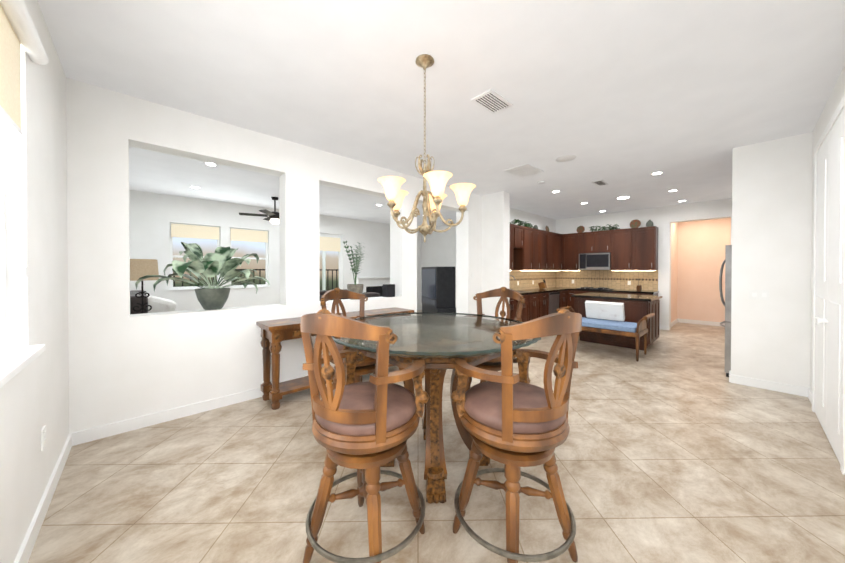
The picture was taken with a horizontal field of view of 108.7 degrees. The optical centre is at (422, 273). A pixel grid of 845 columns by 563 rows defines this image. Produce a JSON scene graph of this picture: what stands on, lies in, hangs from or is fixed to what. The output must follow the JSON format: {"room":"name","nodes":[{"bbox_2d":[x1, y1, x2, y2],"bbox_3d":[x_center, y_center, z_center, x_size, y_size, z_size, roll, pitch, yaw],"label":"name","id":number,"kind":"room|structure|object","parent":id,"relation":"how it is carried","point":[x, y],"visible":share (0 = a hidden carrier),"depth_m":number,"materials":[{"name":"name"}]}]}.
{"room":"dining room","nodes":[
{"label":"dining room","id":0,"kind":"room"},
{"bbox_2d":[0,0,68,562],"bbox_3d":[-2.995,-0.086,2.433,0.200,3.000,9.100,0,1,-43],"label":"wall","id":1,"kind":"structure","parent":0,"point":[34,397],"depth_m":1.70,"materials":[{"name":"paint"}]},
{"bbox_2d":[0,118,5,352],"bbox_3d":[-1.507,-0.399,0.859,0.072,1.590,1.770,0,1,-43],"label":"window","id":2,"kind":"structure","parent":1,"relation":"in","point":[2,275],"depth_m":1.47,"materials":[{"name":"paint"}]},
{"bbox_2d":[0,344,45,387],"bbox_3d":[-1.466,0.407,0.902,0.168,0.036,1.890,0,1,-43],"label":"window sill","id":3,"kind":"structure","parent":1,"relation":"attached to","point":[14,362],"depth_m":1.37,"materials":[{"name":"paint"}]},
{"bbox_2d":[0,0,48,276],"bbox_3d":[-1.473,-0.595,0.977,0.095,1.239,1.860,0,1,-43],"label":"roller blind","id":4,"kind":"object","parent":1,"relation":"attached to","point":[18,30],"visible":0.94,"depth_m":1.43,"materials":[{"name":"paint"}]},
{"bbox_2d":[41,425,45,450],"bbox_3d":[-2.248,0.979,1.798,0.011,0.120,0.080,0,1,-43],"label":"outlet","id":5,"kind":"object","parent":1,"relation":"attached to","point":[43,437],"visible":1,"depth_m":1.78,"materials":[{"name":"plastic"}]},
{"bbox_2d":[14,432,73,562],"bbox_3d":[-1.429,1.373,0.931,0.016,0.105,4.250,0,1,-43],"label":"baseboard","id":6,"kind":"structure","parent":1,"relation":"attached to","point":[26,548],"depth_m":1.74,"materials":[{"name":"paint"}]},
{"bbox_2d":[66,78,481,432],"bbox_3d":[-0.936,-0.102,4.513,5.650,3.000,0.320,0,1,-43],"label":"wall","id":7,"kind":"structure","parent":0,"point":[124,364],"depth_m":2.96,"materials":[{"name":"paint"}]},
{"bbox_2d":[74,387,270,445],"bbox_3d":[-1.468,1.351,3.795,3.816,0.105,0.016,0,1,-43],"label":"baseboard","id":8,"kind":"structure","parent":7,"relation":"attached to","point":[74,439],"depth_m":2.85,"materials":[{"name":"paint"}]},
{"bbox_2d":[135,242,269,309],"bbox_3d":[-2.232,0.027,3.154,1.106,0.716,0.690,0,1,-43],"label":"plant","id":9,"kind":"object","parent":7,"relation":"on","point":[221,262],"visible":1,"depth_m":3.16,"materials":[{"name":"green plant"}]},
{"bbox_2d":[343,241,363,299],"bbox_3d":[-0.980,-0.041,4.456,0.430,0.834,0.354,0,1,-43],"label":"palm plant","id":10,"kind":"object","parent":7,"relation":"on","point":[356,288],"visible":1,"depth_m":4.36,"materials":[{"name":"green plant"}]},
{"bbox_2d":[382,284,394,296],"bbox_3d":[-0.537,0.276,4.822,0.150,0.200,0.140,0,1,-43],"label":"speaker","id":11,"kind":"object","parent":7,"relation":"on","point":[388,290],"depth_m":4.77,"materials":[{"name":"black plastic"}]},
{"bbox_2d":[129,190,420,310],"bbox_3d":[-3.039,-0.132,8.476,8.400,3.000,0.220,0,1,-43],"label":"wall","id":12,"kind":"structure","parent":0,"point":[152,216],"depth_m":6.99,"materials":[{"name":"paint"}]},
{"bbox_2d":[169,288,197,290],"bbox_3d":[-4.929,0.345,6.606,0.940,0.025,0.130,0,1,-43],"label":"window sill","id":13,"kind":"structure","parent":12,"relation":"attached to","point":[193,288],"depth_m":6.38,"materials":[{"name":"paint"}]},
{"bbox_2d":[170,223,219,288],"bbox_3d":[-4.973,-0.363,6.648,0.880,1.390,0.060,0,1,-43],"label":"window","id":14,"kind":"structure","parent":12,"relation":"in","point":[171,238],"depth_m":6.40,"materials":[{"name":"paint"}]},
{"bbox_2d":[171,223,218,239],"bbox_3d":[-4.926,-0.897,6.586,0.823,0.280,0.010,0,1,-43],"label":"shades","id":15,"kind":"object","parent":14,"relation":"attached to","point":[207,232],"depth_m":6.56,"materials":[{"name":"beige fabric"}]},
{"bbox_2d":[230,228,267,286],"bbox_3d":[-4.214,-0.369,7.360,0.840,1.390,0.060,0,1,-43],"label":"window","id":16,"kind":"structure","parent":12,"relation":"in","point":[266,258],"depth_m":7.56,"materials":[{"name":"paint"}]},
{"bbox_2d":[230,228,267,242],"bbox_3d":[-4.166,-0.902,7.298,0.796,0.279,0.010,0,1,-43],"label":"shades","id":17,"kind":"object","parent":16,"relation":"attached to","point":[235,234],"depth_m":7.28,"materials":[{"name":"beige fabric"}]},
{"bbox_2d":[229,286,270,288],"bbox_3d":[-4.170,0.339,7.317,0.900,0.025,0.130,0,1,-43],"label":"window sill","id":18,"kind":"structure","parent":12,"relation":"attached to","point":[229,287],"depth_m":7.28,"materials":[{"name":"paint"}]},
{"bbox_2d":[319,233,342,288],"bbox_3d":[-2.715,0.116,8.747,0.880,2.500,0.050,0,1,-43],"label":"window","id":19,"kind":"structure","parent":12,"relation":"in","point":[320,234],"depth_m":8.98,"materials":[{"name":"paint"}]},
{"bbox_2d":[319,236,339,251],"bbox_3d":[-2.668,-0.834,8.702,0.612,0.399,0.010,0,1,-43],"label":"shades","id":20,"kind":"object","parent":19,"relation":"attached to","point":[325,243],"depth_m":8.69,"materials":[{"name":"beige fabric"}]},
{"bbox_2d":[28,310,844,562],"bbox_3d":[1.422,1.412,6.652,13.200,0.060,10.200,0,1,-43],"label":"floor","id":21,"kind":"structure","parent":0,"point":[676,446],"depth_m":2.03,"materials":[{"name":"tile"}]},
{"bbox_2d":[130,290,175,313],"bbox_3d":[-4.265,0.822,4.710,0.950,1.050,2.250,0,1,-43],"label":"sofa","id":22,"kind":"object","parent":21,"relation":"on","point":[158,304],"visible":0.12,"depth_m":4.15,"materials":[{"name":"fabric"}]},
{"bbox_2d":[256,307,413,409],"bbox_3d":[-0.982,0.968,3.869,1.950,0.870,0.450,0,1,-43],"label":"console table","id":23,"kind":"object","parent":21,"relation":"on","point":[275,333],"visible":0.44,"depth_m":3.30,"materials":[{"name":"brown wood"}]},
{"bbox_2d":[320,289,379,300],"bbox_3d":[-1.592,0.809,5.002,1.550,1.070,0.920,0,1,-43],"label":"loveseat","id":24,"kind":"object","parent":21,"relation":"on","point":[367,294],"visible":0.02,"depth_m":5.03,"materials":[{"name":"leather"}]},
{"bbox_2d":[320,288,380,389],"bbox_3d":[-0.605,0.777,2.788,0.624,1.274,0.599,0,1,37],"label":"chair","id":25,"kind":"object","parent":21,"relation":"on","point":[367,366],"visible":0.15,"depth_m":2.83,"materials":[{"name":"brown wood"}]},
{"bbox_2d":[300,309,428,562],"bbox_3d":[-0.290,0.787,1.551,0.599,1.274,0.624,0,0,27],"label":"chair","id":26,"kind":"object","parent":21,"relation":"on","point":[367,429],"visible":1,"depth_m":1.36,"materials":[{"name":"brown wood"}]},
{"bbox_2d":[353,276,389,296],"bbox_3d":[-1.419,0.729,9.680,1.660,1.260,0.240,0,1,-43],"label":"fireplace mantel","id":27,"kind":"object","parent":21,"relation":"on","point":[372,283],"visible":0.38,"depth_m":9.54,"materials":[{"name":"paint"}]},
{"bbox_2d":[332,312,540,503],"bbox_3d":[0.077,0.905,2.277,1.545,1.021,1.545,0,0,-1],"label":"dining table","id":28,"kind":"object","parent":21,"relation":"on","point":[439,344],"visible":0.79,"depth_m":2.01,"materials":[{"name":"brown wood"}]},
{"bbox_2d":[422,267,455,315],"bbox_3d":[0.430,0.600,8.194,0.586,1.540,1.500,0,0,-15],"label":"tv","id":29,"kind":"object","parent":21,"relation":"on","point":[438,289],"visible":0.85,"depth_m":7.53,"materials":[{"name":"black glass"}]},
{"bbox_2d":[464,287,524,391],"bbox_3d":[0.646,0.776,2.911,0.599,1.274,0.625,0,1,42],"label":"chair","id":30,"kind":"object","parent":21,"relation":"on","point":[503,294],"visible":0.23,"depth_m":3.06,"materials":[{"name":"brown wood"}]},
{"bbox_2d":[509,298,517,322],"bbox_3d":[1.687,0.932,6.633,0.614,0.900,0.616,0,1,-43],"label":"base cabinet","id":31,"kind":"object","parent":21,"relation":"on","point":[513,303],"depth_m":6.43,"materials":[{"name":"brown wood"}]},
{"bbox_2d":[450,308,581,562],"bbox_3d":[0.473,0.787,1.566,0.599,1.274,0.624,0,0,-29],"label":"chair","id":32,"kind":"object","parent":21,"relation":"on","point":[514,423],"visible":0.98,"depth_m":1.38,"materials":[{"name":"brown wood"}]},
{"bbox_2d":[521,295,532,321],"bbox_3d":[2.042,0.930,6.966,0.640,0.900,0.616,0,1,-43],"label":"base cabinet","id":33,"kind":"object","parent":21,"relation":"on","point":[527,309],"depth_m":6.87,"materials":[{"name":"brown wood"}]},
{"bbox_2d":[517,287,568,294],"bbox_3d":[2.882,0.454,7.743,3.880,0.040,0.626,0,1,-43],"label":"countertop","id":34,"kind":"structure","parent":33,"relation":"on","point":[532,290],"depth_m":8.04,"materials":[{"name":"black stone"}]},
{"bbox_2d":[533,291,540,318],"bbox_3d":[2.407,0.927,7.308,0.640,0.900,0.616,0,1,-43],"label":"base cabinet","id":35,"kind":"object","parent":21,"relation":"on","point":[536,298],"depth_m":7.20,"materials":[{"name":"brown wood"}]},
{"bbox_2d":[541,291,548,316],"bbox_3d":[2.752,0.925,7.631,0.585,0.900,0.616,0,1,-43],"label":"base cabinet","id":36,"kind":"object","parent":21,"relation":"on","point":[544,294],"depth_m":7.45,"materials":[{"name":"brown wood"}]},
{"bbox_2d":[549,291,560,313],"bbox_3d":[3.195,0.922,8.047,0.630,0.900,0.616,0,1,-43],"label":"dishwasher","id":37,"kind":"object","parent":21,"relation":"on","point":[554,296],"depth_m":7.82,"materials":[{"name":"metal"}]},
{"bbox_2d":[561,291,568,309],"bbox_3d":[3.624,0.919,8.448,0.545,0.900,0.616,0,1,-43],"label":"base cabinet","id":38,"kind":"object","parent":21,"relation":"on","point":[564,294],"depth_m":8.28,"materials":[{"name":"brown wood"}]},
{"bbox_2d":[569,287,656,294],"bbox_3d":[4.936,0.452,7.930,0.626,0.040,1.910,0,1,-43],"label":"countertop","id":39,"kind":"structure","parent":38,"relation":"on","point":[570,288],"depth_m":8.25,"materials":[{"name":"black stone"}]},
{"bbox_2d":[581,287,612,290],"bbox_3d":[4.678,0.408,8.222,0.490,0.045,0.770,0,1,-43],"label":"cooktop","id":40,"kind":"object","parent":39,"relation":"in","point":[582,288],"depth_m":8.06,"materials":[{"name":"black metal"}]},
{"bbox_2d":[569,295,572,311],"bbox_3d":[4.337,0.918,8.581,0.616,0.900,0.205,0,1,-43],"label":"base cabinet","id":41,"kind":"object","parent":21,"relation":"on","point":[570,298],"depth_m":8.38,"materials":[{"name":"brown wood"}]},
{"bbox_2d":[573,291,604,309],"bbox_3d":[4.673,0.920,8.221,0.616,0.900,0.920,0,1,-43],"label":"base cabinet","id":42,"kind":"object","parent":21,"relation":"on","point":[574,292],"depth_m":8.21,"materials":[{"name":"brown wood"}]},
{"bbox_2d":[557,301,654,361],"bbox_3d":[3.224,0.959,5.404,0.649,0.864,1.397,0,1,-43],"label":"bench","id":43,"kind":"object","parent":21,"relation":"on","point":[608,312],"visible":0.73,"depth_m":5.30,"materials":[{"name":"brown wood"}]},
{"bbox_2d":[605,291,628,293],"bbox_3d":[5.092,0.924,7.774,0.616,0.900,0.445,0,1,-43],"label":"base cabinet","id":44,"kind":"object","parent":21,"relation":"on","point":[614,292],"depth_m":7.55,"materials":[{"name":"brown wood"}]},
{"bbox_2d":[575,296,659,350],"bbox_3d":[3.905,0.936,6.104,0.980,0.900,1.250,0,1,-43],"label":"kitchen island","id":45,"kind":"object","parent":21,"relation":"on","point":[637,308],"depth_m":5.64,"materials":[{"name":"brown wood"}]},
{"bbox_2d":[575,292,661,299],"bbox_3d":[3.906,0.466,6.115,1.060,0.040,1.330,0,1,-43],"label":"island countertop","id":46,"kind":"structure","parent":45,"relation":"on","point":[590,296],"depth_m":5.84,"materials":[{"name":"brown stone"}]},
{"bbox_2d":[629,291,656,295],"bbox_3d":[5.412,0.926,7.433,0.616,0.900,0.490,0,1,-43],"label":"base cabinet","id":47,"kind":"object","parent":21,"relation":"on","point":[630,292],"depth_m":7.26,"materials":[{"name":"brown wood"}]},
{"bbox_2d":[719,245,731,376],"bbox_3d":[4.628,0.511,4.189,0.920,1.780,0.751,0,1,-43],"label":"refrigerator","id":48,"kind":"object","parent":21,"relation":"on","point":[727,261],"visible":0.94,"depth_m":4.08,"materials":[{"name":"silver metal"}]},
{"bbox_2d":[731,132,812,387],"bbox_3d":[4.253,-0.096,3.722,0.200,3.000,0.630,0,1,-43],"label":"wall block","id":49,"kind":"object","parent":21,"relation":"on","point":[771,222],"visible":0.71,"depth_m":3.63,"materials":[{"name":"paint"}]},
{"bbox_2d":[749,290,768,299],"bbox_3d":[4.121,0.264,3.711,0.012,0.120,0.170,0,1,-43],"label":"switch plate","id":50,"kind":"object","parent":49,"relation":"attached to","point":[759,294],"visible":1,"depth_m":3.71,"materials":[{"name":"plastic"}]},
{"bbox_2d":[729,371,805,396],"bbox_3d":[4.158,1.352,3.676,0.016,0.105,0.616,0,1,-43],"label":"baseboard","id":51,"kind":"structure","parent":49,"relation":"attached to","point":[753,382],"depth_m":3.65,"materials":[{"name":"paint"}]},
{"bbox_3d":[-3.094,1.087,3.309,0.600,0.640,0.600,0,1,-43],"label":"end table","id":52,"kind":"object","parent":21,"relation":"on","visible":0},
{"bbox_2d":[130,259,158,313],"bbox_3d":[-3.072,0.307,3.323,0.280,0.920,0.280,0,1,-43],"label":"table lamp","id":53,"kind":"object","parent":52,"relation":"on","point":[139,268],"visible":0.6,"depth_m":3.26,"materials":[{"name":"fabric"}]},
{"bbox_2d":[421,223,455,306],"bbox_3d":[1.375,-0.142,9.762,0.200,3.000,3.940,0,1,-43],"label":"wall","id":54,"kind":"structure","parent":0,"point":[438,249],"depth_m":10.45,"materials":[{"name":"paint"}]},
{"bbox_2d":[37,0,844,227],"bbox_3d":[1.422,-1.668,6.629,13.200,0.100,10.200,0,1,-43],"label":"ceiling","id":55,"kind":"structure","parent":0,"point":[627,97],"depth_m":2.52,"materials":[{"name":"paint"}]},
{"bbox_2d":[204,162,217,165],"bbox_3d":[-3.106,-1.599,4.442,0.174,0.004,0.174,0,1,38],"label":"recessed light","id":56,"kind":"object","parent":55,"relation":"in","point":[206,163],"depth_m":4.45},
{"bbox_2d":[239,197,278,224],"bbox_3d":[-3.174,-1.327,6.494,1.295,0.580,1.238,0,1,-43],"label":"ceiling fan","id":57,"kind":"object","parent":55,"relation":"hanging from","point":[273,218],"visible":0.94,"depth_m":6.38,"materials":[{"name":"metal"}]},
{"bbox_2d":[378,54,475,242],"bbox_3d":[-0.002,-0.905,2.260,0.724,1.360,0.728,0,1,-43],"label":"chandelier","id":58,"kind":"object","parent":55,"relation":"hanging from","point":[432,199],"visible":1,"depth_m":2.21,"materials":[{"name":"beige metal"}]},
{"bbox_2d":[471,89,512,113],"bbox_3d":[0.637,-1.574,2.764,0.372,0.030,0.228,0,1,-43],"label":"ceiling vent","id":59,"kind":"object","parent":55,"relation":"in","point":[492,101],"depth_m":2.78,"materials":[{"name":"white metal"}]},
{"bbox_2d":[504,163,543,177],"bbox_3d":[1.562,-1.588,4.656,0.522,0.030,0.408,0,1,-43],"label":"ceiling vent","id":60,"kind":"object","parent":55,"relation":"in","point":[524,170],"depth_m":4.69,"materials":[{"name":"white metal"}]},
{"bbox_2d":[556,155,575,161],"bbox_3d":[1.958,-1.584,4.142,0.251,0.030,0.249,0,1,-43],"label":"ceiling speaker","id":61,"kind":"object","parent":55,"relation":"in","point":[565,158],"depth_m":4.20},
{"bbox_2d":[592,180,607,185],"bbox_3d":[3.105,-1.593,5.292,0.386,0.030,0.171,0,1,-43],"label":"ceiling vent","id":62,"kind":"object","parent":55,"relation":"in","point":[599,182],"depth_m":5.33,"materials":[{"name":"grey metal"}]},
{"bbox_2d":[615,196,630,198],"bbox_3d":[4.267,-1.607,6.445,0.288,0.020,0.288,0,0,23],"label":"recessed light","id":63,"kind":"object","parent":55,"relation":"in","point":[620,197],"depth_m":6.40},
{"bbox_2d":[650,172,663,174],"bbox_3d":[3.763,-1.603,4.862,0.174,0.004,0.174,0,1,38],"label":"recessed light","id":64,"kind":"object","parent":55,"relation":"in","point":[655,173],"depth_m":4.86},
{"bbox_2d":[482,191,509,320],"bbox_3d":[1.343,-0.116,6.374,0.220,3.000,0.960,0,1,-43],"label":"wall","id":65,"kind":"structure","parent":0,"point":[495,235],"depth_m":6.09,"materials":[{"name":"paint"}]},
{"bbox_2d":[510,208,555,232],"bbox_3d":[2.670,-0.129,8.124,4.110,3.000,0.220,0,1,-43],"label":"wall","id":66,"kind":"structure","parent":0,"point":[541,222],"depth_m":8.32,"materials":[{"name":"paint"}]},
{"bbox_2d":[509,223,516,270],"bbox_3d":[1.814,-0.595,6.926,0.473,1.050,0.346,0,1,-43],"label":"upper cabinet","id":67,"kind":"object","parent":66,"relation":"attached to","point":[513,228],"depth_m":6.91,"materials":[{"name":"brown wood"}]},
{"bbox_2d":[513,223,524,250],"bbox_3d":[2.147,-0.862,7.236,0.440,0.520,0.346,0,1,-43],"label":"upper cabinet","id":68,"kind":"object","parent":66,"relation":"attached to","point":[520,230],"depth_m":7.19,"materials":[{"name":"brown wood"}]},
{"bbox_2d":[513,227,532,270],"bbox_3d":[2.491,-0.600,7.560,0.502,1.050,0.346,0,1,-43],"label":"upper cabinet","id":69,"kind":"object","parent":66,"relation":"attached to","point":[523,257],"depth_m":7.41,"materials":[{"name":"brown wood"}]},
{"bbox_2d":[533,227,540,270],"bbox_3d":[2.782,-0.602,7.832,0.545,1.050,0.346,0,1,-43],"label":"upper cabinet","id":70,"kind":"object","parent":66,"relation":"attached to","point":[536,232],"depth_m":7.76,"materials":[{"name":"brown wood"}]},
{"bbox_2d":[541,231,548,270],"bbox_3d":[3.088,-0.604,8.120,0.545,1.050,0.346,0,1,-43],"label":"upper cabinet","id":71,"kind":"object","parent":66,"relation":"attached to","point":[544,234],"depth_m":8.05,"materials":[{"name":"brown wood"}]},
{"bbox_2d":[549,232,552,270],"bbox_3d":[3.395,-0.606,8.407,0.545,1.050,0.346,0,1,-43],"label":"upper cabinet","id":72,"kind":"object","parent":66,"relation":"attached to","point":[550,233],"depth_m":8.29,"materials":[{"name":"brown wood"}]},
{"bbox_2d":[553,232,564,270],"bbox_3d":[3.751,-0.608,8.705,0.633,1.050,0.399,0,1,-43],"label":"upper cabinet","id":73,"kind":"object","parent":66,"relation":"attached to","point":[558,239],"depth_m":8.64,"materials":[{"name":"brown wood"}]},
{"bbox_2d":[509,270,657,290],"bbox_3d":[3.528,-0.081,7.049,3.880,1.040,2.516,0,1,-43],"label":"backsplash","id":74,"kind":"structure","parent":66,"relation":"attached to","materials":[{"name":"tile"}]},
{"bbox_2d":[556,198,731,329],"bbox_3d":[5.703,-0.126,7.732,0.220,3.000,4.500,0,1,-43],"label":"wall","id":75,"kind":"structure","parent":0,"point":[662,219],"depth_m":7.39,"materials":[{"name":"paint"}]},
{"bbox_2d":[565,231,580,270],"bbox_3d":[4.318,-0.609,8.733,0.419,1.050,0.480,0,1,-43],"label":"upper cabinet","id":76,"kind":"object","parent":75,"relation":"attached to","point":[572,240],"depth_m":8.61,"materials":[{"name":"brown wood"}]},
{"bbox_2d":[577,251,584,270],"bbox_3d":[4.553,-0.317,8.479,0.426,0.450,0.205,0,1,-43],"label":"upper cabinet","id":77,"kind":"object","parent":75,"relation":"attached to","point":[580,258],"depth_m":8.39,"materials":[{"name":"brown wood"}]},
{"bbox_2d":[581,231,592,250],"bbox_3d":[4.662,-0.841,8.418,0.346,0.580,0.448,0,1,-43],"label":"upper cabinet","id":78,"kind":"object","parent":75,"relation":"attached to","point":[586,237],"depth_m":8.33,"materials":[{"name":"brown wood"}]},
{"bbox_2d":[585,251,608,270],"bbox_3d":[4.808,-0.315,8.208,0.426,0.450,0.570,0,1,-43],"label":"microwave","id":79,"kind":"object","parent":75,"relation":"attached to","point":[594,260],"depth_m":8.11,"materials":[{"name":"silver metal"}]},
{"bbox_2d":[593,231,608,250],"bbox_3d":[4.882,-0.839,8.182,0.346,0.580,0.447,0,1,-43],"label":"upper cabinet","id":80,"kind":"object","parent":75,"relation":"attached to","point":[600,238],"depth_m":8.07,"materials":[{"name":"brown wood"}]},
{"bbox_2d":[609,227,628,270],"bbox_3d":[5.217,-0.602,7.827,0.346,1.050,0.533,0,1,-43],"label":"upper cabinet","id":81,"kind":"object","parent":75,"relation":"attached to","point":[619,239],"depth_m":7.77,"materials":[{"name":"brown wood"}]},
{"bbox_2d":[629,227,657,270],"bbox_3d":[5.496,-0.600,7.529,0.346,1.050,0.532,0,1,-43],"label":"upper cabinet","id":82,"kind":"object","parent":75,"relation":"attached to","point":[643,241],"depth_m":7.40,"materials":[{"name":"brown wood"}]},
{"bbox_2d":[671,222,678,321],"bbox_3d":[6.606,-0.129,8.113,1.620,3.000,0.200,0,1,-43],"label":"wall","id":83,"kind":"structure","parent":0,"point":[674,226],"depth_m":8.15,"materials":[{"name":"beige paint"}]},
{"bbox_2d":[666,319,677,329],"bbox_3d":[6.607,1.319,7.977,1.420,0.105,0.016,0,1,-43],"label":"baseboard","id":84,"kind":"structure","parent":83,"relation":"attached to","point":[674,322],"depth_m":7.94,"materials":[{"name":"paint"}]},
{"bbox_2d":[679,218,730,321],"bbox_3d":[7.579,-0.129,8.113,0.200,3.000,1.110,0,1,-43],"label":"wall","id":85,"kind":"structure","parent":0,"point":[697,253],"depth_m":8.08,"materials":[{"name":"paint"}]},
{"bbox_2d":[678,319,724,326],"bbox_3d":[7.500,1.319,8.050,0.016,0.105,1.050,0,1,-43],"label":"baseboard","id":86,"kind":"structure","parent":85,"relation":"attached to","point":[711,323],"depth_m":8.09,"materials":[{"name":"paint"}]},
{"bbox_2d":[810,65,844,390],"bbox_3d":[4.412,-0.093,3.303,12.200,3.000,0.200,0,1,-43],"label":"wall","id":87,"kind":"structure","parent":0,"point":[834,100],"depth_m":3.01,"materials":[{"name":"paint"}]},
{"bbox_2d":[806,387,811,404],"bbox_3d":[2.211,1.369,1.400,5.970,0.105,0.016,0,1,-43],"label":"baseboard","id":88,"kind":"structure","parent":87,"relation":"attached to","point":[808,391],"depth_m":3.36,"materials":[{"name":"paint"}]},
{"bbox_2d":[812,94,844,474],"bbox_3d":[3.481,0.067,2.631,1.460,2.690,0.085,0,1,-43],"label":"closet doors","id":89,"kind":"structure","parent":87,"relation":"in","point":[828,360],"depth_m":2.49,"materials":[{"name":"paint"}]},
{"label":"outside","id":90,"kind":"structure","parent":0,"visible":0},
{"bbox_2d":[173,237,338,290],"bbox_3d":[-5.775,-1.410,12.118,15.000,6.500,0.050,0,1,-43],"label":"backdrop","id":91,"kind":"structure","parent":90,"point":[247,247],"depth_m":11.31,"materials":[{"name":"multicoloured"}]},
{"bbox_3d":[-4.618,1.405,10.174,10.000,0.060,4.400,0,1,-43],"label":"lawn","id":92,"kind":"structure","parent":90,"visible":0},
{"bbox_2d":[174,269,338,290],"bbox_3d":[-5.589,0.597,11.204,12.000,1.500,0.040,0,1,-43],"label":"fence","id":93,"kind":"object","parent":92,"relation":"on","point":[332,270],"visible":0.06,"depth_m":10.93,"materials":[{"name":"metal"}]},
{"bbox_2d":[322,251,325,289],"bbox_3d":[-5.312,0.013,9.075,6.500,2.700,3.200,0,1,-43],"label":"patio cover","id":94,"kind":"object","parent":92,"relation":"on","point":[323,270],"depth_m":12.36,"materials":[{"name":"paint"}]}
]}

